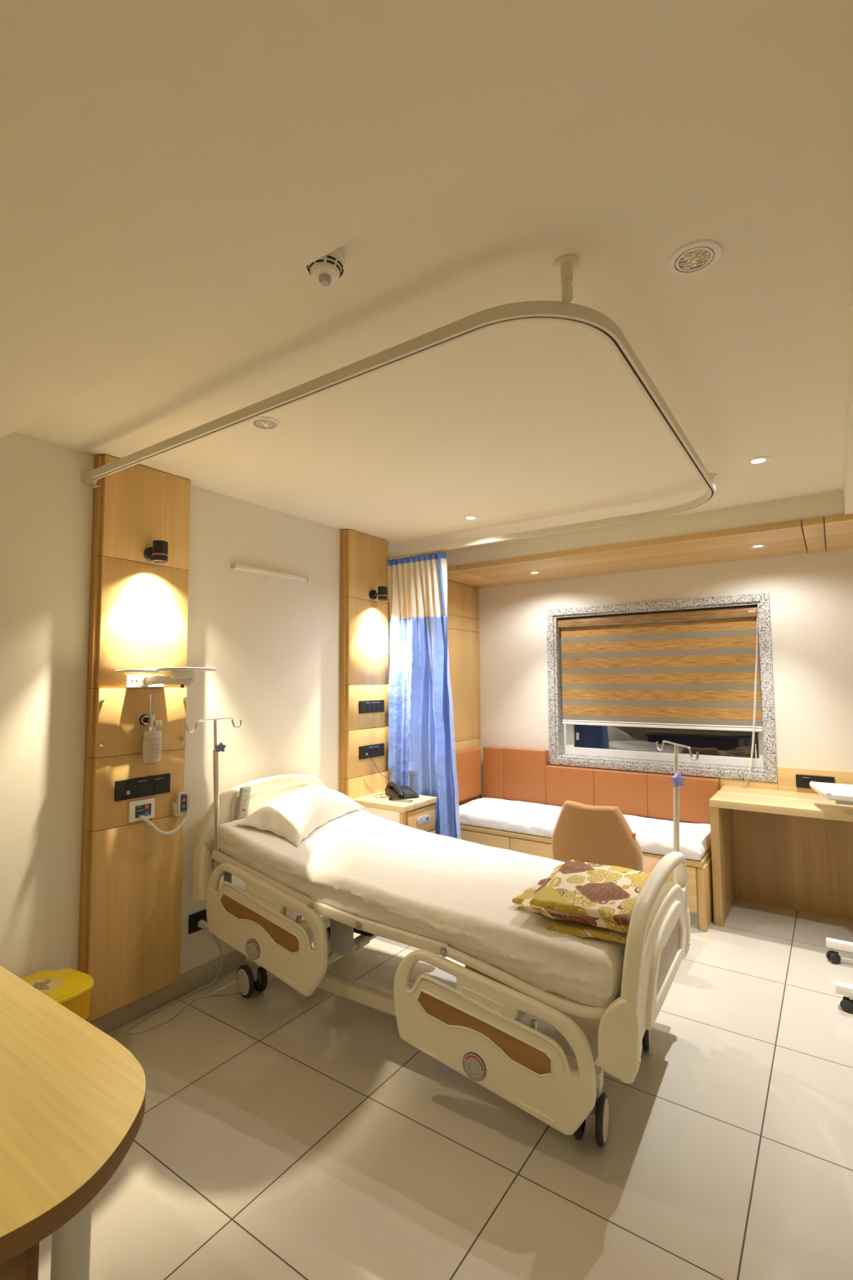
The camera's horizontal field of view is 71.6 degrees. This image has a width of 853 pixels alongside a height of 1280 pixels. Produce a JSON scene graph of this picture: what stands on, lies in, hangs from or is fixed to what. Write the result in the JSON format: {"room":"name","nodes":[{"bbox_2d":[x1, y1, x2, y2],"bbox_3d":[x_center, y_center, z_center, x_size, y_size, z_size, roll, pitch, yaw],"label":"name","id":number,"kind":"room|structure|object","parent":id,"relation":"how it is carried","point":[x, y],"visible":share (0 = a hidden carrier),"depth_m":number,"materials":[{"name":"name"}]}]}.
{"room":"hospital room","nodes":[
{"label":"hospital room","id":0,"kind":"room"},
{"bbox_2d":[0,431,476,977],"bbox_3d":[-1.355,0.354,2.889,0.150,2.750,6.900,-3,-5,34],"label":"wall","id":1,"kind":"structure","parent":0,"point":[272,643],"depth_m":2.61,"materials":[{"name":"beige paint"}]},
{"bbox_2d":[77,454,191,1022],"bbox_3d":[-1.323,0.399,2.723,0.084,2.428,0.438,-3,-5,34],"label":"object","id":2,"kind":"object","parent":1,"relation":"attached to","point":[130,926],"depth_m":2.67,"materials":[{"name":"brown wood"}]},
{"bbox_2d":[128,797,155,822],"bbox_3d":[-1.293,0.772,2.683,0.014,0.090,0.120,-3,-5,34],"label":"panel","id":3,"kind":"object","parent":2,"relation":"attached to","point":[145,807],"visible":0.99,"depth_m":2.67,"materials":[{"name":"white plastic"}]},
{"bbox_2d":[140,810,151,816],"bbox_3d":[-1.279,0.790,2.691,0.001,0.022,0.050,-3,-5,34],"label":"print","id":4,"kind":"object","parent":3,"relation":"attached to","point":[145,813],"depth_m":2.69,"materials":[{"name":"teal"}]},
{"bbox_2d":[114,773,170,801],"bbox_3d":[-1.293,0.668,2.692,0.014,0.089,0.263,-3,-5,34],"label":"power socket","id":5,"kind":"object","parent":2,"relation":"attached to","point":[129,788],"visible":1,"depth_m":2.68,"materials":[{"name":"black plastic"}]},
{"bbox_2d":[137,780,146,793],"bbox_3d":[-1.291,0.666,2.685,0.003,0.053,0.042,-3,-5,34],"label":"outlet","id":6,"kind":"object","parent":5,"relation":"attached to","point":[142,784],"depth_m":2.68,"materials":[{"name":"black plastic"}]},
{"bbox_2d":[154,777,163,790],"bbox_3d":[-1.245,0.671,2.751,0.003,0.053,0.042,-3,-5,34],"label":"outlet","id":7,"kind":"object","parent":5,"relation":"attached to","point":[158,782],"depth_m":2.75,"materials":[{"name":"black plastic"}]},
{"bbox_2d":[139,694,162,764],"bbox_3d":[-1.251,0.406,2.689,0.098,0.314,0.079,-3,-5,34],"label":"oxygen flowmeter","id":8,"kind":"object","parent":2,"relation":"attached to","point":[152,743],"visible":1,"depth_m":2.66,"materials":[{"name":"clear plastic"}]},
{"bbox_2d":[139,714,150,725],"bbox_3d":[-1.282,0.367,2.707,0.030,0.052,0.052,-3,-5,34],"label":"wall outlet","id":9,"kind":"object","parent":8,"relation":"attached to","point":[144,719],"depth_m":2.70,"materials":[{"name":"silver metal"}]},
{"bbox_2d":[142,730,161,764],"bbox_3d":[-1.243,0.488,2.678,0.080,0.150,0.079,-3,-5,34],"label":"bottle","id":10,"kind":"object","parent":8,"relation":"on","point":[152,743],"depth_m":2.65,"materials":[{"name":"grey plastic"}]},
{"bbox_2d":[143,540,168,563],"bbox_3d":[-1.251,-0.406,2.744,0.116,0.095,0.066,-3,-5,34],"label":"spot lamp","id":11,"kind":"object","parent":2,"relation":"attached to","point":[158,553],"visible":1,"depth_m":2.71,"materials":[{"name":"grey plastic"}]},
{"bbox_2d":[115,666,216,688],"bbox_3d":[-1.155,0.169,2.636,0.347,0.090,0.461,-3,-5,34],"label":"shelf","id":12,"kind":"object","parent":2,"relation":"attached to","point":[182,676],"visible":1,"depth_m":2.65,"materials":[{"name":"white plastic"}]},
{"bbox_2d":[115,669,159,672],"bbox_3d":[-1.238,0.134,2.544,0.152,0.010,0.256,3,-5,-37],"label":"tray","id":13,"kind":"object","parent":12,"relation":"on","point":[124,670],"depth_m":2.49,"materials":[{"name":"white plastic"}]},
{"bbox_2d":[141,666,216,679],"bbox_3d":[-1.101,0.153,2.682,0.311,0.052,0.326,-3,-5,34],"label":"tray","id":14,"kind":"object","parent":12,"relation":"on","point":[175,673],"depth_m":2.62,"materials":[{"name":"white plastic"}]},
{"bbox_2d":[171,801,185,816],"bbox_3d":[-1.182,0.806,2.826,0.030,0.071,0.064,-3,-5,34],"label":"holder","id":15,"kind":"object","parent":2,"relation":"attached to","point":[174,804],"visible":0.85,"depth_m":2.80,"materials":[{"name":"white plastic"}]},
{"bbox_2d":[138,789,191,835],"bbox_3d":[-1.209,0.810,2.757,0.043,0.195,0.254,-3,-5,34],"label":"handset","id":16,"kind":"object","parent":15,"relation":"in","point":[183,806],"visible":1,"depth_m":2.80,"materials":[{"name":"white plastic"}]},
{"bbox_2d":[188,908,207,933],"bbox_3d":[-1.126,1.414,2.997,0.014,0.089,0.172,-3,-5,34],"label":"power socket","id":17,"kind":"object","parent":1,"relation":"attached to","point":[193,919],"visible":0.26,"depth_m":2.95,"materials":[{"name":"black plastic"}]},
{"bbox_2d":[88,913,323,1032],"bbox_3d":[-1.741,1.631,2.088,0.012,0.098,4.980,-3,-5,34],"label":"baseboard","id":18,"kind":"structure","parent":1,"relation":"attached to","point":[190,980],"depth_m":2.84,"materials":[{"name":"beige tile"}]},
{"bbox_2d":[231,563,308,582],"bbox_3d":[-0.900,-0.376,3.449,0.026,0.055,0.550,-3,-5,34],"label":"tube light","id":19,"kind":"object","parent":1,"relation":"attached to","point":[234,566],"visible":1,"depth_m":3.41,"materials":[{"name":"white plastic"}]},
{"bbox_2d":[338,528,388,799],"bbox_3d":[-0.421,0.484,4.044,0.066,2.428,0.435,-3,-5,34],"label":"wall panel","id":20,"kind":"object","parent":1,"relation":"attached to","point":[363,620],"depth_m":4.00,"materials":[{"name":"brown wood"}]},
{"bbox_2d":[359,742,384,759],"bbox_3d":[-0.375,0.755,4.019,0.014,0.087,0.259,-3,-5,34],"label":"power socket","id":21,"kind":"object","parent":20,"relation":"attached to","point":[378,749],"visible":1,"depth_m":4.01,"materials":[{"name":"grey plastic"}]},
{"bbox_2d":[368,746,373,755],"bbox_3d":[-0.374,0.754,4.012,0.003,0.053,0.042,-3,-5,34],"label":"outlet","id":22,"kind":"object","parent":21,"relation":"attached to","point":[371,748],"depth_m":4.01,"materials":[{"name":"black plastic"}]},
{"bbox_2d":[374,746,378,754],"bbox_3d":[-0.343,0.756,4.057,0.003,0.053,0.042,-3,-5,34],"label":"outlet","id":23,"kind":"object","parent":21,"relation":"attached to","point":[376,748],"depth_m":4.06,"materials":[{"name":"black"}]},
{"bbox_2d":[359,699,384,713],"bbox_3d":[-0.377,0.455,4.039,0.014,0.084,0.260,-3,-5,34],"label":"power socket","id":24,"kind":"object","parent":20,"relation":"attached to","point":[365,706],"visible":1,"depth_m":4.03,"materials":[{"name":"grey plastic"}]},
{"bbox_2d":[365,702,370,710],"bbox_3d":[-0.396,0.453,4.003,0.002,0.048,0.042,-3,-5,34],"label":"outlet","id":25,"kind":"object","parent":24,"relation":"attached to","point":[367,704],"depth_m":4.00,"materials":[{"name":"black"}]},
{"bbox_2d":[371,702,375,710],"bbox_3d":[-0.361,0.454,4.053,0.003,0.053,0.042,-3,-5,34],"label":"outlet","id":26,"kind":"object","parent":24,"relation":"attached to","point":[373,704],"depth_m":4.05,"materials":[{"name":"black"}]},
{"bbox_2d":[376,702,379,710],"bbox_3d":[-0.336,0.456,4.090,0.003,0.053,0.042,-3,-5,34],"label":"outlet","id":27,"kind":"object","parent":24,"relation":"attached to","point":[377,703],"depth_m":4.09,"materials":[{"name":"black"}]},
{"bbox_2d":[368,586,387,600],"bbox_3d":[-0.328,-0.318,4.084,0.123,0.095,0.068,-2,-4,24],"label":"spot lamp","id":28,"kind":"object","parent":20,"relation":"attached to","point":[382,594],"visible":1,"depth_m":4.05,"materials":[{"name":"grey plastic"}]},
{"bbox_2d":[386,580,481,805],"bbox_3d":[0.084,0.618,4.805,0.026,2.269,1.392,-3,-5,34],"label":"wall panel","id":29,"kind":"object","parent":1,"relation":"attached to","point":[463,600],"depth_m":5.18,"materials":[{"name":"brown wood"}]},
{"bbox_2d":[455,746,481,802],"bbox_3d":[0.281,1.141,4.965,0.070,0.420,0.634,-3,-5,34],"label":"upholstery","id":30,"kind":"object","parent":1,"relation":"attached to","point":[468,760],"visible":0.63,"depth_m":5.02,"materials":[{"name":"brown"}]},
{"bbox_2d":[0,0,852,554],"bbox_3d":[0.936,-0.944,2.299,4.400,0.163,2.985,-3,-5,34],"label":"ceiling","id":31,"kind":"structure","parent":0,"point":[741,140],"depth_m":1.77,"materials":[{"name":"beige paint"}]},
{"bbox_2d":[248,416,280,431],"bbox_3d":[-0.636,-0.850,2.326,0.124,0.004,0.124,-3,-5,34],"label":"recessed light","id":32,"kind":"object","parent":31,"relation":"in","point":[262,423],"visible":0.98,"depth_m":2.32,"materials":[{"name":"white plastic"}]},
{"bbox_2d":[306,247,345,286],"bbox_3d":[-0.248,-0.879,1.405,0.113,0.078,0.094,-3,-5,34],"label":"smoke detector","id":33,"kind":"object","parent":31,"relation":"attached to","point":[326,270],"visible":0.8,"depth_m":1.38,"materials":[{"name":"white plastic"}]},
{"bbox_2d":[81,254,716,559],"bbox_3d":[0.018,-0.737,2.834,2.264,0.168,2.129,-3,-5,34],"label":"rail","id":34,"kind":"object","parent":31,"relation":"hanging from","point":[564,311],"visible":1,"depth_m":1.78,"materials":[{"name":"beige metal"}]},
{"bbox_2d":[387,551,461,839],"bbox_3d":[-0.019,0.563,4.040,0.646,2.356,0.132,-3,-5,34],"label":"privacy curtain","id":35,"kind":"object","parent":34,"relation":"hanging from","point":[421,757],"visible":0.75,"depth_m":4.05,"materials":[{"name":"blue fabric"}]},
{"bbox_2d":[462,515,479,519],"bbox_3d":[0.275,-0.763,3.692,0.104,0.004,0.104,-3,-5,34],"label":"recessed light","id":36,"kind":"object","parent":31,"relation":"in","point":[468,517],"visible":1,"depth_m":3.69,"materials":[{"name":"white glass"}]},
{"bbox_2d":[666,239,723,276],"bbox_3d":[0.646,-0.918,1.426,0.124,0.004,0.124,-3,-5,34],"label":"ceiling speaker","id":37,"kind":"object","parent":31,"relation":"in","point":[694,258],"visible":1,"depth_m":1.42,"materials":[{"name":"white plastic"}]},
{"bbox_2d":[745,456,771,465],"bbox_3d":[1.544,-0.833,2.750,0.104,0.004,0.104,-3,-5,34],"label":"recessed light","id":38,"kind":"object","parent":31,"relation":"in","point":[761,460],"visible":1,"depth_m":2.75,"materials":[{"name":"white glass"}]},
{"bbox_2d":[843,282,852,515],"bbox_3d":[2.077,-0.886,1.507,1.628,0.200,2.985,-3,-5,34],"label":"ceiling beam","id":39,"kind":"structure","parent":31,"relation":"attached to","point":[848,467],"depth_m":2.28,"materials":[{"name":"beige paint"}]},
{"bbox_2d":[38,898,852,1279],"bbox_3d":[0.526,1.688,1.504,4.700,0.120,6.900,-3,-5,34],"label":"floor","id":40,"kind":"structure","parent":0,"point":[284,1133],"depth_m":1.95,"materials":[{"name":"white tile"}]},
{"bbox_2d":[20,968,93,1019],"bbox_3d":[-1.430,1.492,2.221,0.305,0.389,0.259,-3,-5,34],"label":"pedal bin","id":41,"kind":"object","parent":40,"relation":"on","point":[70,988],"visible":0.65,"depth_m":2.22,"materials":[{"name":"yellow plastic"}]},
{"bbox_2d":[0,965,145,1279],"bbox_3d":[-1.110,1.243,1.228,1.358,0.750,0.546,-3,-5,34],"label":"table","id":42,"kind":"object","parent":40,"relation":"on","point":[73,1096],"visible":1,"depth_m":1.04,"materials":[{"name":"yellow wood"}]},
{"bbox_2d":[126,919,279,1034],"bbox_3d":[-1.020,1.565,2.894,0.825,0.331,0.251,2,-5,-35],"label":"power cable","id":43,"kind":"object","parent":40,"relation":"on","point":[202,923],"visible":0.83,"depth_m":2.86,"materials":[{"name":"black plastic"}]},
{"bbox_2d":[352,791,437,833],"bbox_3d":[-0.207,1.381,3.838,0.442,0.697,0.366,-3,-5,34],"label":"bedside cabinet","id":44,"kind":"object","parent":40,"relation":"on","point":[420,814],"visible":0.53,"depth_m":3.73,"materials":[{"name":"brown wood"}]},
{"bbox_2d":[364,754,419,802],"bbox_3d":[-0.174,0.899,3.913,0.398,0.274,0.270,-4,-5,43],"label":"telephone","id":45,"kind":"object","parent":44,"relation":"on","point":[392,789],"visible":1,"depth_m":3.89,"materials":[{"name":"black plastic"}]},
{"bbox_2d":[192,773,690,1146],"bbox_3d":[0.021,1.217,2.731,2.114,0.992,1.036,-3,-5,32],"label":"hospital bed","id":46,"kind":"object","parent":40,"relation":"on","point":[474,1028],"visible":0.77,"depth_m":2.11,"materials":[{"name":"beige plastic"}]},
{"bbox_2d":[186,717,241,868],"bbox_3d":[-1.025,0.759,2.895,0.072,0.741,0.320,-3,-5,34],"label":"pole","id":47,"kind":"object","parent":46,"relation":"attached to","point":[220,747],"visible":0.99,"depth_m":2.90,"materials":[{"name":"silver metal"}]},
{"bbox_2d":[235,784,250,820],"bbox_3d":[-0.963,0.842,3.067,0.066,0.180,0.082,-3,-5,34],"label":"handset","id":48,"kind":"object","parent":46,"relation":"hanging from","point":[245,791],"visible":0.9,"depth_m":3.04,"materials":[{"name":"white plastic"}]},
{"bbox_2d":[217,808,626,1007],"bbox_3d":[0.002,1.060,2.734,1.959,0.347,0.940,-3,-5,34],"label":"mattress","id":49,"kind":"object","parent":46,"relation":"on","point":[457,893],"visible":0.68,"depth_m":2.44,"materials":[{"name":"white fabric"}]},
{"bbox_2d":[232,785,364,846],"bbox_3d":[-0.655,0.903,3.177,0.365,0.186,0.723,-2,-4,20],"label":"pillow","id":50,"kind":"object","parent":49,"relation":"on","point":[293,815],"visible":1,"depth_m":3.01,"materials":[{"name":"white fabric"}]},
{"bbox_2d":[511,859,650,944],"bbox_3d":[0.613,0.974,2.254,0.461,0.098,0.579,-3,-5,34],"label":"folded blanket","id":51,"kind":"object","parent":49,"relation":"on","point":[584,900],"visible":0.88,"depth_m":2.11,"materials":[{"name":"fabric"}]},
{"bbox_2d":[655,740,698,882],"bbox_3d":[1.109,0.878,2.620,0.069,0.843,0.279,1,-4,-15],"label":"pole","id":52,"kind":"object","parent":46,"relation":"on","point":[677,780],"visible":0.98,"depth_m":2.62,"materials":[{"name":"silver metal"}]},
{"bbox_2d":[460,823,714,932],"bbox_3d":[1.085,1.618,4.426,1.962,0.410,0.732,-3,-5,34],"label":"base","id":53,"kind":"object","parent":40,"relation":"on","point":[700,897],"visible":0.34,"depth_m":3.77,"materials":[{"name":"brown wood"}]},
{"bbox_2d":[458,797,711,860],"bbox_3d":[1.085,1.356,4.394,1.886,0.105,0.667,-3,-5,34],"label":"mattress","id":54,"kind":"object","parent":53,"relation":"on","point":[653,836],"visible":0.65,"depth_m":4.25,"materials":[{"name":"white fabric"}]},
{"bbox_2d":[551,800,660,871],"bbox_3d":[1.050,1.337,3.423,0.521,0.839,0.525,-3,-5,37],"label":"chair","id":55,"kind":"object","parent":40,"relation":"on","point":[582,833],"visible":0.45,"depth_m":3.23,"materials":[{"name":"brown fabric"}]},
{"bbox_2d":[709,785,852,926],"bbox_3d":[2.929,1.350,3.258,2.382,0.767,0.588,-3,-5,34],"label":"desk","id":56,"kind":"object","parent":40,"relation":"on","point":[785,849],"visible":1,"depth_m":3.87,"materials":[{"name":"brown wood"}]},
{"bbox_2d":[809,781,852,1013],"bbox_3d":[2.822,1.249,2.729,1.676,0.899,1.002,-2,-4,29],"label":"table","id":57,"kind":"object","parent":40,"relation":"on","point":[842,793],"visible":1,"depth_m":3.18,"materials":[{"name":"white plastic"}]},
{"bbox_2d":[423,490,844,566],"bbox_3d":[2.028,-0.780,3.874,4.400,0.290,0.860,-3,-5,34],"label":"ceiling","id":58,"kind":"structure","parent":0,"point":[828,504],"depth_m":3.72,"materials":[{"name":"beige paint"}]},
{"bbox_2d":[478,545,852,823],"bbox_3d":[2.349,0.427,4.250,4.400,2.750,0.250,-3,-5,34],"label":"wall","id":59,"kind":"structure","parent":0,"point":[811,593],"depth_m":4.19,"materials":[{"name":"beige paint"}]},
{"bbox_2d":[483,746,719,823],"bbox_3d":[1.294,1.123,4.707,1.879,0.435,0.083,-3,-5,34],"label":"upholstery","id":60,"kind":"object","parent":59,"relation":"attached to","point":[516,774],"visible":0.83,"depth_m":4.66,"materials":[{"name":"brown"}]},
{"bbox_2d":[483,746,503,799],"bbox_3d":[0.602,1.160,5.184,0.197,0.432,0.080,-3,-5,34],"label":"cushion","id":61,"kind":"object","parent":60,"relation":"on","point":[493,757],"depth_m":5.15,"materials":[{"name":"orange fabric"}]},
{"bbox_2d":[502,747,548,804],"bbox_3d":[0.844,1.146,5.018,0.390,0.435,0.080,-3,-5,34],"label":"cushion","id":62,"kind":"object","parent":60,"relation":"on","point":[525,771],"depth_m":4.98,"materials":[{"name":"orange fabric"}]},
{"bbox_2d":[545,764,595,806],"bbox_3d":[1.170,1.190,4.787,0.404,0.312,0.080,-3,-5,34],"label":"cushion","id":63,"kind":"object","parent":60,"relation":"on","point":[562,784],"depth_m":4.76,"materials":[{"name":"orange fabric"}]},
{"bbox_2d":[593,768,648,817],"bbox_3d":[1.503,1.173,4.557,0.404,0.312,0.080,-3,-5,34],"label":"cushion","id":64,"kind":"object","parent":60,"relation":"on","point":[628,791],"depth_m":4.51,"materials":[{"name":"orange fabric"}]},
{"bbox_2d":[646,773,719,823],"bbox_3d":[1.868,1.154,4.306,0.482,0.312,0.080,-3,-5,34],"label":"cushion","id":65,"kind":"object","parent":60,"relation":"on","point":[696,793],"depth_m":4.27,"materials":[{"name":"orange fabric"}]},
{"bbox_2d":[447,513,852,587],"bbox_3d":[2.039,-0.615,3.851,4.370,0.039,0.868,-3,-5,34],"label":"ceiling panel","id":66,"kind":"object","parent":59,"relation":"attached to","point":[782,538],"depth_m":3.99,"materials":[{"name":"brown wood"}]},
{"bbox_2d":[528,571,540,573],"bbox_3d":[0.856,-0.531,4.674,0.092,0.004,0.092,-3,-5,34],"label":"recessed light","id":67,"kind":"object","parent":66,"relation":"in","point":[531,572],"visible":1,"depth_m":4.66,"materials":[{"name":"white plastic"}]},
{"bbox_2d":[750,544,765,547],"bbox_3d":[2.117,-0.599,3.775,0.092,0.004,0.092,-3,-5,34],"label":"recessed light","id":68,"kind":"object","parent":66,"relation":"in","point":[755,545],"visible":1,"depth_m":3.77,"materials":[{"name":"white glass"}]},
{"bbox_2d":[546,592,777,782],"bbox_3d":[1.775,0.361,4.629,1.648,1.301,0.257,-3,-5,34],"label":"window","id":69,"kind":"structure","parent":59,"relation":"in","point":[726,754],"depth_m":4.53,"materials":[{"name":"grey stone"}]},
{"bbox_2d":[557,604,763,787],"bbox_3d":[1.726,0.418,4.550,1.494,1.276,0.156,-3,-5,34],"label":"roller blind","id":70,"kind":"object","parent":69,"relation":"attached to","point":[689,668],"visible":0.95,"depth_m":4.54,"materials":[{"name":"fabric"}]},
{"bbox_2d":[720,766,852,793],"bbox_3d":[3.095,1.289,3.516,2.415,0.922,0.018,-3,-5,34],"label":"trim","id":71,"kind":"structure","parent":59,"relation":"attached to","point":[786,775],"depth_m":3.98,"materials":[{"name":"brown wood"}]},
{"bbox_2d":[795,773,834,788],"bbox_3d":[2.558,0.936,3.891,0.213,0.086,0.014,-3,-5,34],"label":"power socket","id":72,"kind":"object","parent":59,"relation":"attached to","point":[802,780],"visible":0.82,"depth_m":3.91,"materials":[{"name":"grey plastic"}]},
{"bbox_2d":[802,777,809,785],"bbox_3d":[2.515,0.936,3.914,0.042,0.053,0.003,-3,-5,34],"label":"outlet","id":73,"kind":"object","parent":72,"relation":"attached to","point":[806,780],"depth_m":3.91,"materials":[{"name":"black plastic"}]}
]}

